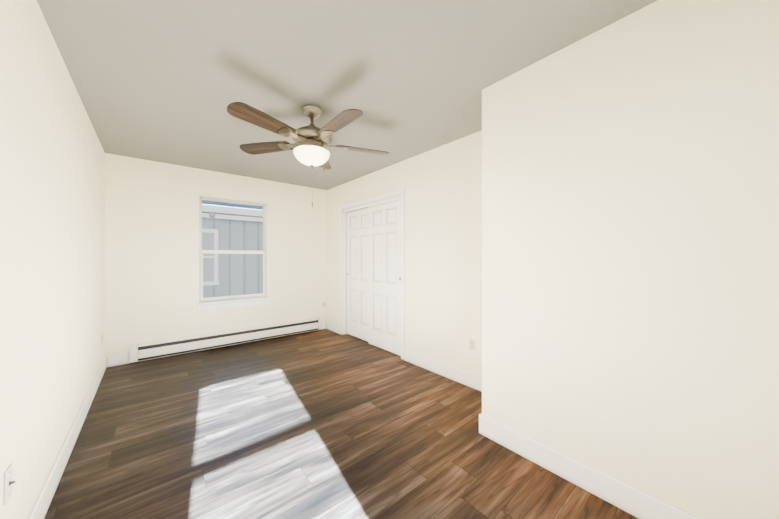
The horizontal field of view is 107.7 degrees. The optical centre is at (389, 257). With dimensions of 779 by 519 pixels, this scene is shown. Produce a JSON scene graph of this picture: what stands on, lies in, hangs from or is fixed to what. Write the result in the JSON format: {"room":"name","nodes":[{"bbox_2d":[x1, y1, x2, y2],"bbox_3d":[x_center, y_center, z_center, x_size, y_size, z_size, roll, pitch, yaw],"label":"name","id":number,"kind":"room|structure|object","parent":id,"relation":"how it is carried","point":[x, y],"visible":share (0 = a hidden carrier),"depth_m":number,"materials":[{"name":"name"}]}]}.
{"room":"empty bedroom","nodes":[
{"label":"empty bedroom","id":0,"kind":"room"},
{"bbox_2d":[0,0,104,518],"bbox_3d":[-1.597,0.025,1.155,0.150,2.440,5.600,0,0,-40],"label":"wall","id":1,"kind":"structure","parent":0,"point":[52,247],"depth_m":1.39,"materials":[{"name":"paint"}]},
{"bbox_2d":[4,463,14,505],"bbox_3d":[-1.404,0.835,1.056,0.018,0.115,0.070,0,0,-40],"label":"outlet","id":2,"kind":"object","parent":1,"relation":"attached to","point":[9,482],"visible":0.98,"depth_m":1.05,"materials":[{"name":"plastic"}]},
{"bbox_2d":[27,355,110,518],"bbox_3d":[-1.533,1.179,1.209,0.015,0.132,5.300,0,0,-40],"label":"baseboard","id":3,"kind":"structure","parent":1,"relation":"attached to","point":[40,507],"depth_m":1.68,"materials":[{"name":"paint"}]},
{"bbox_2d":[105,153,326,362],"bbox_3d":[-1.849,0.025,4.497,3.750,2.440,0.150,0,0,-40],"label":"wall","id":4,"kind":"structure","parent":0,"point":[151,251],"depth_m":3.69,"materials":[{"name":"paint"}]},
{"bbox_2d":[129,317,321,362],"bbox_3d":[-2.113,1.125,4.127,2.450,0.200,0.073,0,0,-40],"label":"heater","id":5,"kind":"object","parent":4,"relation":"attached to","point":[155,349],"visible":1,"depth_m":3.88,"materials":[{"name":"metal"}]},
{"bbox_2d":[199,196,266,302],"bbox_3d":[-2.267,-0.108,4.163,0.880,1.465,0.076,0,0,-40],"label":"window","id":6,"kind":"structure","parent":4,"relation":"in","point":[231,252],"depth_m":4.13,"materials":[{"name":"plastic"}]},
{"bbox_2d":[196,297,270,310],"bbox_3d":[-2.217,0.653,4.104,0.950,0.097,0.080,0,0,-40],"label":"window sill","id":7,"kind":"structure","parent":4,"relation":"attached to","point":[229,303],"depth_m":4.05,"materials":[{"name":"paint"}]},
{"bbox_2d":[44,329,638,518],"bbox_3d":[-0.158,1.305,2.358,3.900,0.120,5.600,0,0,-40],"label":"floor","id":8,"kind":"structure","parent":0,"point":[323,424],"depth_m":1.87,"materials":[{"name":"brown wood"}]},
{"bbox_2d":[37,0,656,189],"bbox_3d":[-0.158,-1.270,2.358,3.900,0.150,5.600,0,0,-40],"label":"ceiling","id":9,"kind":"structure","parent":0,"point":[166,81],"depth_m":1.78,"materials":[{"name":"paint"}]},
{"bbox_2d":[227,102,388,206],"bbox_3d":[-0.590,-0.795,2.251,1.273,0.799,1.219,0,0,-40],"label":"ceiling fan","id":10,"kind":"object","parent":9,"relation":"hanging from","point":[311,141],"visible":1,"depth_m":2.17,"materials":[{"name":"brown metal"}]},
{"bbox_2d":[327,130,481,376],"bbox_3d":[0.040,0.025,3.742,0.120,2.440,3.430,0,0,-40],"label":"wall","id":11,"kind":"structure","parent":0,"point":[442,185],"depth_m":3.06,"materials":[{"name":"paint"}]},
{"bbox_2d":[323,321,339,333],"bbox_3d":[-0.962,1.179,4.835,0.015,0.132,0.468,0,0,-40],"label":"baseboard","id":12,"kind":"structure","parent":11,"relation":"attached to","point":[333,327],"depth_m":4.86,"materials":[{"name":"paint"}]},
{"bbox_2d":[346,207,367,341],"bbox_3d":[-0.455,0.244,4.376,0.038,1.978,0.735,0,0,-40],"label":"closet door","id":13,"kind":"structure","parent":11,"relation":"in","point":[357,273],"depth_m":4.40,"materials":[{"name":"paint"}]},
{"bbox_2d":[340,188,404,359],"bbox_3d":[-0.268,0.195,4.098,0.136,2.100,1.550,0,0,-40],"label":"trim","id":14,"kind":"structure","parent":11,"relation":"attached to","point":[398,194],"depth_m":4.05,"materials":[{"name":"paint"}]},
{"bbox_2d":[368,199,400,355],"bbox_3d":[-0.057,0.244,3.839,0.038,1.978,0.735,0,0,-40],"label":"closet door","id":15,"kind":"structure","parent":11,"relation":"in","point":[384,276],"depth_m":3.81,"materials":[{"name":"paint"}]},
{"bbox_2d":[404,349,481,391],"bbox_3d":[0.636,1.179,2.923,0.015,0.132,1.408,0,0,-40],"label":"baseboard","id":16,"kind":"structure","parent":11,"relation":"attached to","point":[474,381],"depth_m":2.97,"materials":[{"name":"paint"}]},
{"bbox_2d":[469,338,474,350],"bbox_3d":[0.796,0.835,2.738,0.007,0.115,0.070,0,0,-40],"label":"electrical outlet","id":17,"kind":"object","parent":11,"relation":"attached to","point":[472,344],"visible":1,"depth_m":2.73,"materials":[{"name":"plastic"}]},
{"bbox_2d":[482,0,778,518],"bbox_3d":[1.895,0.025,1.741,1.540,2.440,2.020,0,0,-40],"label":"wall","id":18,"kind":"structure","parent":0,"point":[630,249],"depth_m":1.35,"materials":[{"name":"paint"}]},
{"bbox_2d":[479,413,700,518],"bbox_3d":[1.236,1.179,1.317,0.015,0.132,1.855,0,0,-40],"label":"baseboard","id":19,"kind":"structure","parent":18,"relation":"attached to","point":[631,499],"depth_m":1.53,"materials":[{"name":"paint"}]},
{"label":"outside","id":20,"kind":"structure","parent":0,"visible":0},
{"bbox_3d":[0.161,1.670,-0.830,80.000,0.050,80.000,0,0,-40],"label":"ground","id":21,"kind":"structure","parent":20,"visible":0},
{"bbox_2d":[202,200,262,297],"bbox_3d":[-4.157,-0.576,8.232,13.000,4.440,3.666,0,0,-40],"label":"window glass","id":22,"kind":"object","parent":21,"relation":"on","point":[219,233],"depth_m":6.69,"materials":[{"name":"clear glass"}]}
]}

